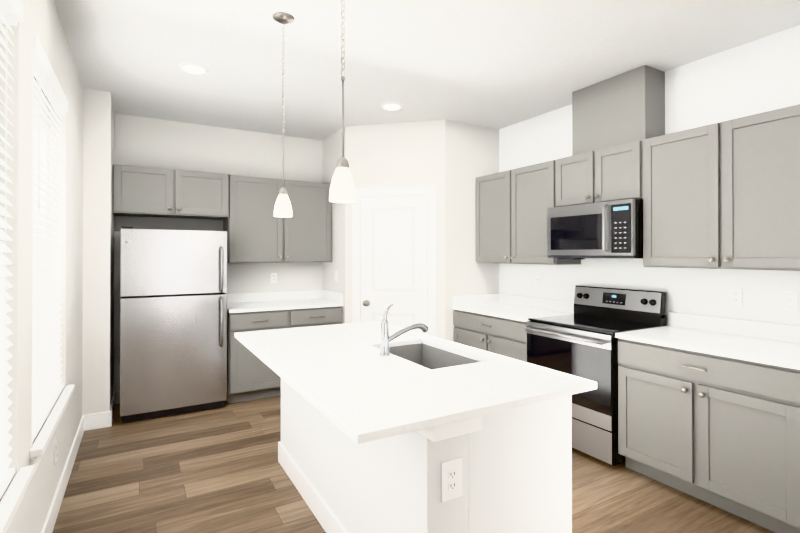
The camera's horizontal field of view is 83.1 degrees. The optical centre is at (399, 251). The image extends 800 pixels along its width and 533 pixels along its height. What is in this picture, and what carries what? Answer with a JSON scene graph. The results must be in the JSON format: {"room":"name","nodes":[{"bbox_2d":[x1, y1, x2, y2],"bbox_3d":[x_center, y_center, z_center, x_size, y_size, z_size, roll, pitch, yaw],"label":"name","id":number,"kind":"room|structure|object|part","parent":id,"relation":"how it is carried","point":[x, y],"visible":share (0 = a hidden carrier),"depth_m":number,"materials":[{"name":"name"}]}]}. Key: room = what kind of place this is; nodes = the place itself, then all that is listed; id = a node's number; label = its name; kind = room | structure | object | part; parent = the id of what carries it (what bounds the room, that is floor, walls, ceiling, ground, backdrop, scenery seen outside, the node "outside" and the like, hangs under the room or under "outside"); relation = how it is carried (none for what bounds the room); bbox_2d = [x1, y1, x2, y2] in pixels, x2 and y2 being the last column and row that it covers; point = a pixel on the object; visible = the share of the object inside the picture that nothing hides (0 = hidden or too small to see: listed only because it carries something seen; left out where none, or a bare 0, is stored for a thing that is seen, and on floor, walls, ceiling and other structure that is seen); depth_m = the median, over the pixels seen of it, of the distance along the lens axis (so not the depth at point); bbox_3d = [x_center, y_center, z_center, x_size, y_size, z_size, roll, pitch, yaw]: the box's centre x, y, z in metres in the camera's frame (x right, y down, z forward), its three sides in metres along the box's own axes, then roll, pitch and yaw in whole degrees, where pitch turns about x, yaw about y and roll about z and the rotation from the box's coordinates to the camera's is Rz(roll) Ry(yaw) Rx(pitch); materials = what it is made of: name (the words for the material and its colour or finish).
{"room":"kitchen","nodes":[
{"label":"kitchen","id":0,"kind":"room"},
{"bbox_2d":[0,0,83,532],"bbox_3d":[-1.053,0.045,0.874,0.150,2.800,6.400,0,0,-30],"label":"wall","id":1,"kind":"structure","parent":0,"point":[42,21],"depth_m":1.96,"materials":[{"name":"beige paint"}]},
{"bbox_2d":[0,0,22,498],"bbox_3d":[-1.225,-0.057,1.272,0.070,1.780,1.008,0,0,-30],"label":"window blinds","id":2,"kind":"object","parent":1,"relation":"attached to","point":[11,12],"visible":1,"depth_m":1.63,"materials":[{"name":"white plastic"}]},
{"bbox_2d":[0,465,34,532],"bbox_3d":[-1.223,0.889,1.268,0.135,0.105,1.100,0,0,-30],"label":"window sill","id":3,"kind":"structure","parent":1,"relation":"attached to","point":[11,500],"depth_m":1.56,"materials":[{"name":"white paint"}]},
{"bbox_2d":[33,75,47,253],"bbox_3d":[-1.938,-0.048,2.326,0.050,1.780,1.000,0,0,-30],"label":"window","id":4,"kind":"structure","parent":1,"relation":"in","point":[43,160],"depth_m":2.72,"materials":[{"name":"white paint"}]},
{"bbox_2d":[32,34,67,441],"bbox_3d":[-1.860,-0.052,2.372,0.070,1.780,1.008,0,0,-30],"label":"window blinds","id":5,"kind":"object","parent":1,"relation":"attached to","point":[47,387],"visible":0.65,"depth_m":2.34,"materials":[{"name":"white plastic"}]},
{"bbox_2d":[30,384,74,472],"bbox_3d":[-1.858,0.895,2.368,0.135,0.105,1.100,0,0,-30],"label":"window sill","id":6,"kind":"structure","parent":1,"relation":"attached to","point":[40,445],"depth_m":2.17,"materials":[{"name":"white paint"}]},
{"bbox_2d":[53,439,56,464],"bbox_3d":[-1.884,1.093,2.467,0.009,0.116,0.072,0,0,-30],"label":"electrical outlet","id":7,"kind":"object","parent":1,"relation":"attached to","point":[55,452],"visible":1,"depth_m":2.45,"materials":[{"name":"white plastic"}]},
{"bbox_2d":[41,414,86,532],"bbox_3d":[-0.981,1.380,0.909,0.017,0.130,6.400,0,0,-30],"label":"baseboard","id":8,"kind":"structure","parent":1,"relation":"attached to","point":[50,520],"depth_m":2.67,"materials":[{"name":"white paint"}]},
{"bbox_2d":[82,88,114,414],"bbox_3d":[-2.774,0.061,4.040,0.338,2.800,0.805,0,0,-30],"label":"wall","id":9,"kind":"structure","parent":0,"point":[98,266],"depth_m":3.73,"materials":[{"name":"beige paint"}]},
{"bbox_2d":[108,390,114,426],"bbox_3d":[-2.582,1.396,4.050,0.017,0.130,0.669,0,0,-30],"label":"baseboard","id":10,"kind":"structure","parent":9,"relation":"attached to","point":[110,413],"depth_m":3.87,"materials":[{"name":"white paint"}]},
{"bbox_2d":[114,113,321,403],"bbox_3d":[-1.168,0.067,5.346,3.749,2.800,0.150,0,0,-30],"label":"wall","id":11,"kind":"structure","parent":0,"point":[152,142],"depth_m":4.87,"materials":[{"name":"beige paint"}]},
{"bbox_2d":[113,164,228,230],"bbox_3d":[-2.221,-0.490,4.412,0.983,0.585,0.415,0,0,-30],"label":"upper cabinet","id":12,"kind":"object","parent":11,"relation":"attached to","point":[138,191],"depth_m":4.32,"materials":[{"name":"grey paint"}]},
{"bbox_3d":[-2.320,-0.271,4.583,0.983,0.148,0.018,0,0,-30],"label":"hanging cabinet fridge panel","id":13,"kind":"part","parent":12,"relation":"part of","materials":[{"name":"grey wood"}]},
{"bbox_2d":[270,273,276,282],"bbox_3d":[-1.428,0.296,5.102,0.072,0.116,0.009,0,0,-30],"label":"electrical outlet","id":14,"kind":"object","parent":11,"relation":"attached to","point":[273,277],"visible":1,"depth_m":5.10,"materials":[{"name":"white plastic"}]},
{"bbox_2d":[223,175,331,262],"bbox_3d":[-1.321,-0.332,4.957,1.113,0.895,0.370,0,0,-30],"label":"upper cabinet","id":15,"kind":"object","parent":11,"relation":"attached to","point":[256,229],"visible":0.98,"depth_m":4.79,"materials":[{"name":"grey paint"}]},
{"bbox_2d":[322,119,498,341],"bbox_3d":[0.075,0.066,5.150,1.493,2.800,1.433,0,0,-30],"label":"wall","id":16,"kind":"structure","parent":0,"point":[452,161],"depth_m":4.68,"materials":[{"name":"beige paint"}]},
{"bbox_2d":[335,270,337,280],"bbox_3d":[-0.709,0.266,5.004,0.007,0.116,0.072,0,0,-30],"label":"light switch","id":17,"kind":"object","parent":16,"relation":"attached to","point":[336,275],"visible":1,"depth_m":4.99,"materials":[{"name":"white plastic"}]},
{"bbox_2d":[361,195,427,334],"bbox_3d":[-0.071,0.438,4.652,0.536,2.028,0.504,0,0,-30],"label":"pantry door","id":18,"kind":"structure","parent":16,"relation":"in","point":[394,250],"depth_m":4.65,"materials":[{"name":"white paint"}]},
{"bbox_2d":[352,186,436,336],"bbox_3d":[-0.066,0.398,4.657,0.895,2.132,0.019,0,0,14],"label":"door frame","id":19,"kind":"structure","parent":16,"relation":"attached to","point":[430,192],"depth_m":4.62,"materials":[{"name":"white paint"}]},
{"bbox_2d":[52,396,775,532],"bbox_3d":[0.487,1.501,2.135,4.087,0.100,7.355,0,0,-30],"label":"floor","id":20,"kind":"structure","parent":0,"point":[217,470],"depth_m":2.77,"materials":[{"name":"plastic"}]},
{"bbox_2d":[120,226,226,422],"bbox_3d":[-2.124,0.625,4.245,0.846,1.673,0.736,0,0,-30],"label":"refrigerator","id":21,"kind":"object","parent":20,"relation":"on","point":[173,324],"visible":1,"depth_m":3.97,"materials":[{"name":"grey metal"}]},
{"bbox_2d":[226,290,342,403],"bbox_3d":[-1.265,0.957,4.806,1.160,1.016,0.676,0,0,-30],"label":"base cabinet","id":22,"kind":"object","parent":20,"relation":"on","point":[251,375],"visible":0.65,"depth_m":4.47,"materials":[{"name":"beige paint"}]},
{"bbox_2d":[278,341,571,532],"bbox_3d":[-0.045,1.011,2.496,0.751,0.883,1.919,0,0,-30],"label":"kitchen island","id":23,"kind":"object","parent":20,"relation":"on","point":[511,471],"depth_m":1.80,"materials":[{"name":"white paint"}]},
{"bbox_2d":[235,325,510,444],"bbox_3d":[-0.354,0.553,2.317,0.604,0.030,1.964,0,0,-30],"label":"island countertop","id":24,"kind":"structure","parent":23,"relation":"on","point":[368,396],"depth_m":1.81,"materials":[{"name":"white stone"}]},
{"bbox_2d":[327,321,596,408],"bbox_3d":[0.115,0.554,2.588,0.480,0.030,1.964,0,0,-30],"label":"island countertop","id":25,"kind":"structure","parent":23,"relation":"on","point":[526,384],"depth_m":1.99,"materials":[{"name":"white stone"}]},
{"bbox_2d":[380,304,428,355],"bbox_3d":[0.025,0.405,2.407,0.296,0.265,0.054,0,0,-30],"label":"faucet","id":26,"kind":"object","parent":25,"relation":"on","point":[386,338],"visible":1,"depth_m":2.34,"materials":[{"name":"silver metal"}]},
{"bbox_2d":[452,293,573,361],"bbox_3d":[1.055,0.954,4.276,0.661,1.016,1.047,0,0,-30],"label":"base cabinet","id":27,"kind":"object","parent":20,"relation":"on","point":[495,323],"visible":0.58,"depth_m":4.21,"materials":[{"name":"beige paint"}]},
{"bbox_2d":[524,286,665,465],"bbox_3d":[1.467,0.875,3.468,0.703,1.166,0.760,0,0,-30],"label":"range","id":28,"kind":"object","parent":20,"relation":"on","point":[582,341],"visible":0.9,"depth_m":3.26,"materials":[{"name":"silver metal"}]},
{"bbox_2d":[615,312,799,532],"bbox_3d":[1.946,0.946,2.733,0.661,1.016,0.986,0,0,-30],"label":"base cabinet","id":29,"kind":"object","parent":20,"relation":"on","point":[709,409],"visible":1,"depth_m":2.54,"materials":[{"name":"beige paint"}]},
{"bbox_2d":[54,0,799,140],"bbox_3d":[0.487,-1.399,2.150,4.087,0.100,7.355,0,0,-30],"label":"ceiling","id":30,"kind":"structure","parent":0,"point":[497,64],"depth_m":3.03,"materials":[{"name":"white paint"}]},
{"bbox_2d":[178,62,208,73],"bbox_3d":[-1.507,-1.337,3.298,0.204,0.012,0.204,0,0,-30],"label":"recessed light","id":31,"kind":"object","parent":30,"relation":"in","point":[193,68],"visible":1,"depth_m":3.27,"materials":[{"name":"white paint"}]},
{"bbox_2d":[272,12,293,216],"bbox_3d":[-0.670,-0.775,2.589,0.124,1.142,0.124,0,0,-30],"label":"pendant light","id":32,"kind":"object","parent":30,"relation":"hanging from","point":[283,207],"visible":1,"depth_m":2.57,"materials":[{"name":"white glass"}]},
{"bbox_2d":[329,0,355,202],"bbox_3d":[-0.215,-0.771,1.703,0.124,1.159,0.124,0,0,-30],"label":"pendant light","id":33,"kind":"object","parent":30,"relation":"hanging from","point":[342,189],"visible":1,"depth_m":1.68,"materials":[{"name":"white glass"}]},
{"bbox_2d":[381,102,402,109],"bbox_3d":[-0.075,-1.332,4.137,0.204,0.012,0.204,0,0,-30],"label":"recessed light","id":34,"kind":"object","parent":30,"relation":"in","point":[391,105],"visible":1,"depth_m":4.12,"materials":[{"name":"white paint"}]},
{"bbox_2d":[499,25,799,325],"bbox_3d":[2.192,0.056,3.127,0.150,2.800,7.055,0,0,-30],"label":"wall","id":35,"kind":"structure","parent":0,"point":[761,75],"depth_m":3.16,"materials":[{"name":"paint"}]},
{"bbox_2d":[476,160,580,264],"bbox_3d":[1.181,-0.335,4.356,0.370,0.895,1.047,0,0,-30],"label":"upper cabinet","id":36,"kind":"object","parent":35,"relation":"attached to","point":[512,205],"visible":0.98,"depth_m":4.22,"materials":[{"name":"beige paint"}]},
{"bbox_2d":[535,276,540,287],"bbox_3d":[1.351,0.293,4.421,0.009,0.116,0.072,0,0,-30],"label":"electrical outlet","id":37,"kind":"object","parent":35,"relation":"attached to","point":[537,281],"visible":1,"depth_m":4.41,"materials":[{"name":"white plastic"}]},
{"bbox_2d":[556,140,642,206],"bbox_3d":[1.634,-0.579,3.572,0.370,0.416,0.758,0,0,-30],"label":"upper cabinet","id":38,"kind":"object","parent":35,"relation":"attached to","point":[614,173],"visible":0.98,"depth_m":3.44,"materials":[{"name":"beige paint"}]},
{"bbox_2d":[547,199,642,258],"bbox_3d":[1.585,-0.153,3.541,0.482,0.426,0.754,0,0,-30],"label":"microwave","id":39,"kind":"object","parent":38,"relation":"attached to","point":[610,229],"visible":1,"depth_m":3.36,"materials":[{"name":"silver metal"}]},
{"bbox_2d":[572,65,664,155],"bbox_3d":[1.708,-1.064,3.568,0.248,0.551,0.630,0,0,-30],"label":"vent duct","id":40,"kind":"object","parent":38,"relation":"on","point":[625,107],"visible":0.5,"depth_m":3.41,"materials":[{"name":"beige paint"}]},
{"bbox_2d":[643,104,799,270],"bbox_3d":[2.072,-0.343,2.812,0.370,0.895,0.986,0,0,-30],"label":"upper cabinet","id":41,"kind":"object","parent":35,"relation":"attached to","point":[724,195],"visible":1,"depth_m":2.70,"materials":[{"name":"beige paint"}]},
{"bbox_2d":[729,288,741,305],"bbox_3d":[2.198,0.295,2.954,0.009,0.116,0.072,0,0,-30],"label":"electrical outlet","id":42,"kind":"object","parent":35,"relation":"attached to","point":[735,296],"visible":1,"depth_m":2.95,"materials":[{"name":"white plastic"}]},
{"bbox_2d":[783,291,797,310],"bbox_3d":[2.342,0.294,2.707,0.007,0.116,0.072,0,0,-30],"label":"electrical outlet plate","id":43,"kind":"object","parent":35,"relation":"attached to","point":[790,300],"visible":1,"depth_m":2.70,"materials":[{"name":"white plastic"}]}
]}

